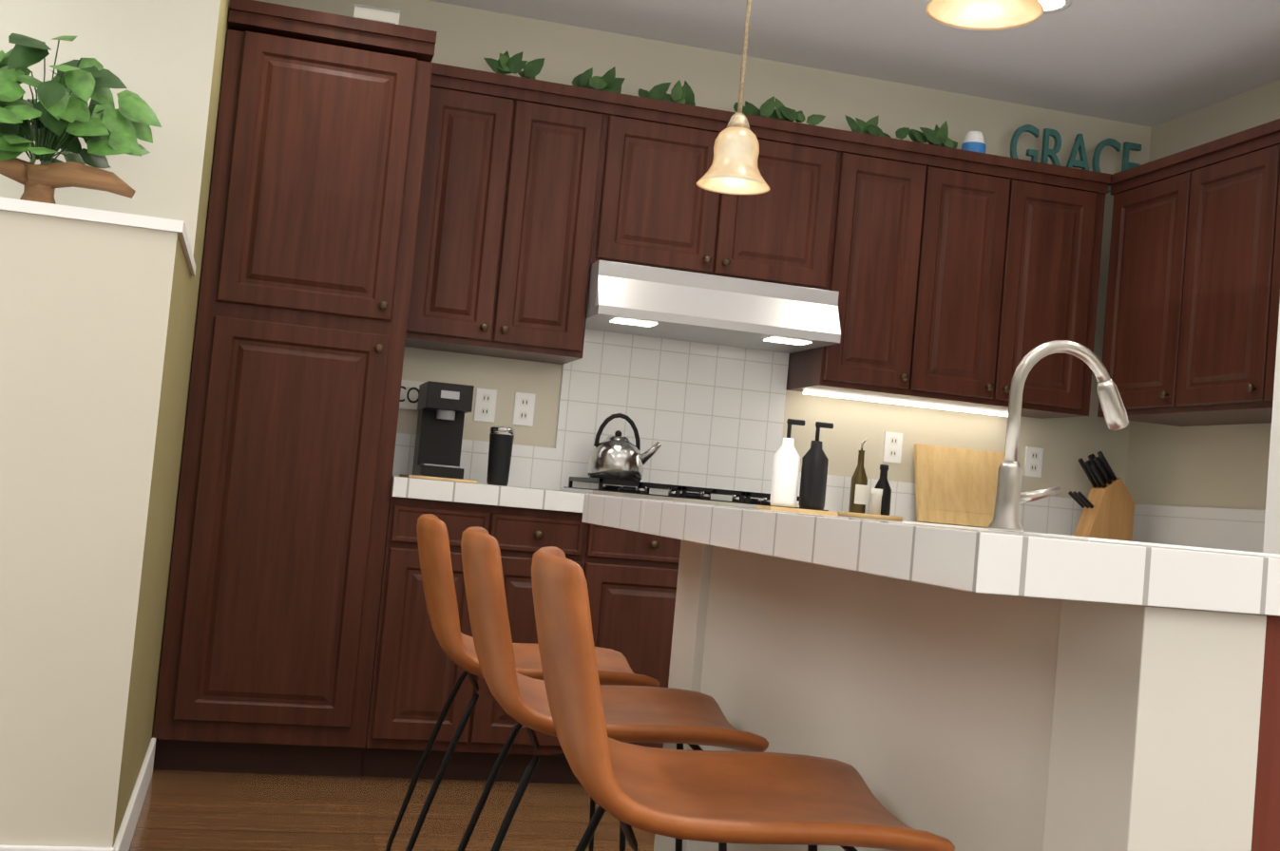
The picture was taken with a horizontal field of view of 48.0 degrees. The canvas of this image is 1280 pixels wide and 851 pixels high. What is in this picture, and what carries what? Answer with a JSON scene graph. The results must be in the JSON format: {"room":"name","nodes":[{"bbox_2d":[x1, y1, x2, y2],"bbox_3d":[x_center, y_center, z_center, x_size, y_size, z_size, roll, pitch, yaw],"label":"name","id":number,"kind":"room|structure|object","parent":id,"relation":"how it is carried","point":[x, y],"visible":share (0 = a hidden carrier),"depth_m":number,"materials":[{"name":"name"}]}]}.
{"room":"kitchen","nodes":[
{"label":"kitchen","id":0,"kind":"room"},
{"bbox_2d":[0,0,229,847],"bbox_3d":[-0.867,-0.582,1.396,0.690,2.990,7.950,6,-3,-15],"label":"wall","id":1,"kind":"structure","parent":0,"point":[99,296],"depth_m":3.00,"materials":[{"name":"beige paint"}]},
{"bbox_2d":[0,738,155,850],"bbox_3d":[-1.584,0.908,3.478,0.706,0.105,1.244,6,-3,-15],"label":"baseboard","id":2,"kind":"structure","parent":1,"relation":"attached to","point":[125,832],"depth_m":3.32,"materials":[{"name":"white wood"}]},
{"bbox_2d":[0,33,161,204],"bbox_3d":[-1.370,-0.678,3.302,0.510,0.437,0.416,6,-3,-15],"label":"potted plant","id":3,"kind":"object","parent":1,"relation":"on","point":[62,115],"visible":0.98,"depth_m":3.27,"materials":[{"name":"green plant"}]},
{"bbox_2d":[128,769,654,850],"bbox_3d":[0.805,1.103,1.537,4.350,0.050,7.630,6,-3,-15],"label":"floor","id":4,"kind":"structure","parent":0,"point":[181,811],"depth_m":3.90,"materials":[{"name":"brown wood"}]},
{"bbox_2d":[152,0,437,777],"bbox_3d":[-1.098,-0.092,4.563,0.611,2.290,0.647,6,-3,-15],"label":"pantry cabinet","id":5,"kind":"object","parent":4,"relation":"on","point":[268,653],"visible":1,"depth_m":4.28,"materials":[{"name":"brown wood"}]},
{"bbox_2d":[353,3,401,24],"bbox_3d":[-0.837,-1.273,4.551,0.153,0.105,0.035,5,-3,-7],"label":"plaque","id":6,"kind":"object","parent":5,"relation":"on","point":[378,14],"visible":0.42,"depth_m":4.54,"materials":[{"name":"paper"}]},
{"bbox_2d":[361,492,497,780],"bbox_3d":[-0.722,0.666,4.661,0.308,0.858,0.617,6,-3,-15],"label":"base cabinet","id":7,"kind":"object","parent":4,"relation":"on","point":[413,678],"depth_m":4.36,"materials":[{"name":"brown wood"}]},
{"bbox_2d":[390,477,1068,535],"bbox_3d":[0.582,0.337,5.011,2.930,0.060,0.642,6,-3,-15],"label":"countertop","id":8,"kind":"structure","parent":7,"relation":"on","point":[402,487],"depth_m":4.41,"materials":[{"name":"white tile"}]},
{"bbox_2d":[399,381,477,483],"bbox_3d":[-0.655,0.023,4.750,0.220,0.314,0.300,6,-3,-15],"label":"coffee maker","id":9,"kind":"object","parent":8,"relation":"on","point":[443,409],"visible":1,"depth_m":4.73,"materials":[{"name":"black plastic"}]},
{"bbox_2d":[486,425,515,486],"bbox_3d":[-0.468,0.101,4.798,0.084,0.198,0.084,6,-3,-15],"label":"tumbler","id":10,"kind":"object","parent":8,"relation":"on","point":[501,444],"visible":1,"depth_m":4.76,"materials":[{"name":"black plastic"}]},
{"bbox_2d":[559,477,828,511],"bbox_3d":[0.181,0.238,4.908,0.820,0.052,0.500,6,-3,-15],"label":"gas cooktop","id":11,"kind":"object","parent":8,"relation":"in","point":[641,489],"visible":0.88,"depth_m":4.68,"materials":[{"name":"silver metal"}]},
{"bbox_2d":[587,413,661,481],"bbox_3d":[-0.051,0.075,4.974,0.249,0.233,0.192,6,-3,-15],"label":"tea kettle","id":12,"kind":"object","parent":11,"relation":"on","point":[617,456],"visible":0.94,"depth_m":4.90,"materials":[{"name":"silver metal"}]},
{"bbox_2d":[838,439,903,521],"bbox_3d":[0.845,0.194,5.204,0.236,0.286,0.236,6,-3,-15],"label":"bottle","id":13,"kind":"object","parent":8,"relation":"on","point":[880,500],"visible":1,"depth_m":5.18,"materials":[{"name":"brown glass"}]},
{"bbox_2d":[914,443,1004,528],"bbox_3d":[1.231,0.234,5.454,0.400,0.296,0.092,6,-3,-15],"label":"cutting board","id":14,"kind":"object","parent":8,"relation":"on","point":[955,487],"visible":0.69,"depth_m":5.43,"materials":[{"name":"brown wood"}]},
{"bbox_2d":[1068,451,1135,541],"bbox_3d":[1.749,0.265,5.458,0.237,0.332,0.100,6,-3,-15],"label":"knife block","id":15,"kind":"object","parent":8,"relation":"on","point":[1108,504],"visible":0.98,"depth_m":5.42,"materials":[{"name":"brown wood"}]},
{"bbox_2d":[1138,541,1235,551],"bbox_3d":[1.904,0.429,4.485,0.642,0.060,1.060,6,-3,-15],"label":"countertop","id":16,"kind":"structure","parent":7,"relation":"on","point":[1138,542],"depth_m":5.28,"materials":[{"name":"white tile"}]},
{"bbox_2d":[385,514,660,850],"bbox_3d":[-0.257,0.633,3.051,0.508,0.846,0.465,6,-3,-10],"label":"bar stool","id":17,"kind":"object","parent":4,"relation":"on","point":[458,648],"visible":0.62,"depth_m":2.87,"materials":[{"name":"leather"}]},
{"bbox_2d":[471,507,592,783],"bbox_3d":[-0.428,0.696,4.740,0.305,0.858,0.617,6,-3,-15],"label":"base cabinet","id":18,"kind":"object","parent":4,"relation":"on","point":[519,532],"depth_m":4.45,"materials":[{"name":"brown wood"}]},
{"bbox_2d":[457,526,768,850],"bbox_3d":[-0.087,0.618,2.445,0.508,0.846,0.465,6,-3,-8],"label":"bar stool","id":19,"kind":"object","parent":4,"relation":"on","point":[692,719],"visible":0.83,"depth_m":2.28,"materials":[{"name":"leather"}]},
{"bbox_2d":[570,524,681,784],"bbox_3d":[-0.074,0.732,4.835,0.430,0.858,0.617,6,-3,-15],"label":"base cabinet","id":20,"kind":"object","parent":4,"relation":"on","point":[632,589],"depth_m":4.54,"materials":[{"name":"brown wood"}]},
{"bbox_2d":[531,546,955,850],"bbox_3d":[0.078,0.602,1.839,0.508,0.846,0.465,5,-3,-6],"label":"bar stool","id":21,"kind":"object","parent":4,"relation":"on","point":[812,803],"visible":1,"depth_m":1.72,"materials":[{"name":"leather"}]},
{"bbox_2d":[653,543,1279,850],"bbox_3d":[0.601,0.669,2.366,0.690,0.858,1.665,6,-3,-15],"label":"kitchen island","id":22,"kind":"object","parent":4,"relation":"on","point":[964,688],"depth_m":1.79,"materials":[{"name":"beige paint"}]},
{"bbox_2d":[581,494,831,533],"bbox_3d":[0.384,0.216,2.959,0.920,0.060,0.490,6,-3,-15],"label":"island countertop","id":23,"kind":"structure","parent":22,"relation":"on","point":[615,512],"depth_m":2.82,"materials":[{"name":"white tile"}]},
{"bbox_2d":[756,419,838,515],"bbox_3d":[0.317,0.081,2.840,0.140,0.183,0.080,6,-3,-15],"label":"soap dispensers","id":24,"kind":"object","parent":23,"relation":"on","point":[812,479],"visible":1,"depth_m":2.82,"materials":[{"name":"white plastic"}]},
{"bbox_2d":[642,499,1170,554],"bbox_3d":[0.531,0.202,2.418,0.920,0.060,0.630,6,-3,-15],"label":"island countertop","id":25,"kind":"structure","parent":22,"relation":"on","point":[724,528],"depth_m":2.26,"materials":[{"name":"white tile"}]},
{"bbox_2d":[987,340,1128,533],"bbox_3d":[0.683,0.020,2.324,0.234,0.317,0.056,6,-3,-15],"label":"gooseneck faucet","id":26,"kind":"object","parent":25,"relation":"on","point":[1010,497],"visible":1,"depth_m":2.30,"materials":[{"name":"silver metal"}]},
{"bbox_2d":[760,510,1279,619],"bbox_3d":[0.693,0.187,1.820,0.920,0.060,0.610,6,-3,-15],"label":"island countertop","id":27,"kind":"structure","parent":22,"relation":"on","point":[971,562],"depth_m":1.48,"materials":[{"name":"white tile"}]},
{"bbox_2d":[1262,303,1279,554],"bbox_3d":[2.097,0.412,3.465,0.768,1.715,0.950,6,-3,-15],"label":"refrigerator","id":28,"kind":"object","parent":4,"relation":"on","point":[1271,538],"visible":0.08,"depth_m":3.83,"materials":[{"name":"metal"}]},
{"bbox_2d":[255,0,1279,510],"bbox_3d":[-1.429,-0.653,0.976,9.280,2.990,7.630,6,-3,-15],"label":"wall","id":29,"kind":"structure","parent":0,"point":[1200,466],"depth_m":5.38,"materials":[{"name":"beige paint"}]},
{"bbox_2d":[399,380,425,410],"bbox_3d":[-0.748,-0.100,4.987,0.260,0.100,0.014,6,-3,-15],"label":"wall sign","id":30,"kind":"object","parent":29,"relation":"attached to","point":[409,394],"visible":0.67,"depth_m":4.97,"materials":[{"name":"paper"}]},
{"bbox_2d":[473,387,496,422],"bbox_3d":[-0.542,-0.071,5.045,0.072,0.115,0.008,6,-3,-15],"label":"wall outlet plate","id":31,"kind":"object","parent":29,"relation":"attached to","point":[486,407],"depth_m":5.04,"materials":[{"name":"plastic"}]},
{"bbox_2d":[404,66,613,364],"bbox_3d":[-0.488,-0.682,4.899,0.612,0.865,0.348,6,-3,-15],"label":"upper cabinet","id":32,"kind":"object","parent":29,"relation":"attached to","point":[509,227],"depth_m":4.74,"materials":[{"name":"brown wood"}]},
{"bbox_2d":[512,392,535,426],"bbox_3d":[-0.410,-0.058,5.081,0.072,0.115,0.008,6,-3,-15],"label":"wall outlet plate","id":33,"kind":"object","parent":29,"relation":"attached to","point":[524,403],"depth_m":5.08,"materials":[{"name":"plastic"}]},
{"bbox_2d":[598,96,849,290],"bbox_3d":[0.230,-0.769,5.096,0.852,0.545,0.348,6,-3,-15],"label":"upper cabinet","id":34,"kind":"object","parent":29,"relation":"attached to","point":[656,214],"depth_m":4.92,"materials":[{"name":"brown wood"}]},
{"bbox_2d":[585,260,840,353],"bbox_3d":[0.218,-0.405,5.005,0.850,0.187,0.474,6,-3,-15],"label":"under-cabinet range hood","id":35,"kind":"object","parent":34,"relation":"attached to","point":[626,298],"visible":0.94,"depth_m":4.82,"materials":[{"name":"silver metal"}]},
{"bbox_2d":[786,134,936,402],"bbox_3d":[0.788,-0.551,5.242,0.336,0.865,0.348,6,-3,-15],"label":"upper cabinet","id":36,"kind":"object","parent":29,"relation":"attached to","point":[888,190],"depth_m":5.09,"materials":[{"name":"brown wood"}]},
{"bbox_2d":[882,431,902,463],"bbox_3d":[0.960,0.083,5.449,0.072,0.115,0.008,6,-3,-15],"label":"wall outlet plate","id":37,"kind":"object","parent":29,"relation":"attached to","point":[893,441],"depth_m":5.45,"materials":[{"name":"plastic"}]},
{"bbox_2d":[879,150,1110,419],"bbox_3d":[1.303,-0.498,5.381,0.734,0.865,0.348,6,-3,-15],"label":"upper cabinet","id":38,"kind":"object","parent":29,"relation":"attached to","point":[962,279],"depth_m":5.22,"materials":[{"name":"brown wood"}]},
{"bbox_2d":[483,50,957,148],"bbox_3d":[0.325,-1.137,5.096,1.795,0.121,0.176,6,-3,-15],"label":"garland","id":39,"kind":"object","parent":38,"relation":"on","point":[607,81],"visible":0.79,"depth_m":5.05,"materials":[{"name":"green plant"}]},
{"bbox_2d":[961,131,985,152],"bbox_3d":[1.243,-1.037,5.354,0.090,0.120,0.088,6,-3,-15],"label":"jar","id":40,"kind":"object","parent":38,"relation":"on","point":[974,142],"visible":0.56,"depth_m":5.32,"materials":[{"name":"blue ceramic"}]},
{"bbox_2d":[1010,124,1141,192],"bbox_3d":[1.698,-1.028,5.558,0.581,0.205,0.043,6,-3,-15],"label":"wall sign","id":41,"kind":"object","parent":38,"relation":"on","point":[1079,145],"visible":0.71,"depth_m":5.55,"materials":[{"name":"teal paint"}]},
{"bbox_2d":[1024,446,1043,477],"bbox_3d":[1.535,0.142,5.604,0.072,0.115,0.008,6,-3,-15],"label":"wall outlet plate","id":42,"kind":"object","parent":29,"relation":"attached to","point":[1033,465],"depth_m":5.60,"materials":[{"name":"plastic"}]},
{"bbox_2d":[1097,156,1238,426],"bbox_3d":[1.955,-0.451,5.147,0.378,0.865,0.478,6,-3,-15],"label":"upper cabinet","id":43,"kind":"object","parent":29,"relation":"attached to","point":[1146,220],"depth_m":5.09,"materials":[{"name":"brown wood"}]},
{"bbox_2d":[1165,126,1272,424],"bbox_3d":[2.075,-0.462,4.704,0.378,0.865,0.440,6,-3,-15],"label":"upper cabinet","id":44,"kind":"object","parent":29,"relation":"attached to","point":[1192,315],"depth_m":4.69,"materials":[{"name":"brown wood"}]},
{"bbox_2d":[1253,126,1279,415],"bbox_3d":[2.191,-0.473,4.275,0.378,0.865,0.450,6,-3,-15],"label":"upper cabinet","id":45,"kind":"object","parent":29,"relation":"attached to","point":[1267,342],"depth_m":4.45,"materials":[{"name":"brown wood"}]},
{"bbox_2d":[428,0,1279,127],"bbox_3d":[1.376,-1.489,1.758,3.650,0.050,7.630,6,-3,-15],"label":"ceiling","id":46,"kind":"structure","parent":0,"point":[1149,63],"depth_m":5.02,"materials":[{"name":"white paint"}]},
{"bbox_2d":[696,0,770,194],"bbox_3d":[0.250,-1.010,3.228,0.166,0.958,0.166,6,-3,-15],"label":"pendant light","id":47,"kind":"object","parent":46,"relation":"hanging from","point":[734,169],"visible":1,"depth_m":3.18,"materials":[{"name":"beige glass"}]},
{"bbox_2d":[925,0,1044,30],"bbox_3d":[0.535,-1.056,2.084,0.166,0.928,0.166,6,-3,-15],"label":"pendant light","id":48,"kind":"object","parent":46,"relation":"hanging from","point":[984,14],"visible":1,"depth_m":2.11,"materials":[{"name":"beige glass"}]},
{"bbox_2d":[1037,0,1071,13],"bbox_3d":[1.266,-1.332,4.528,0.182,0.006,0.182,6,-3,-24],"label":"recessed light","id":49,"kind":"object","parent":46,"relation":"in","point":[1052,6],"visible":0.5,"depth_m":4.50,"materials":[{"name":"beige"}]}
]}

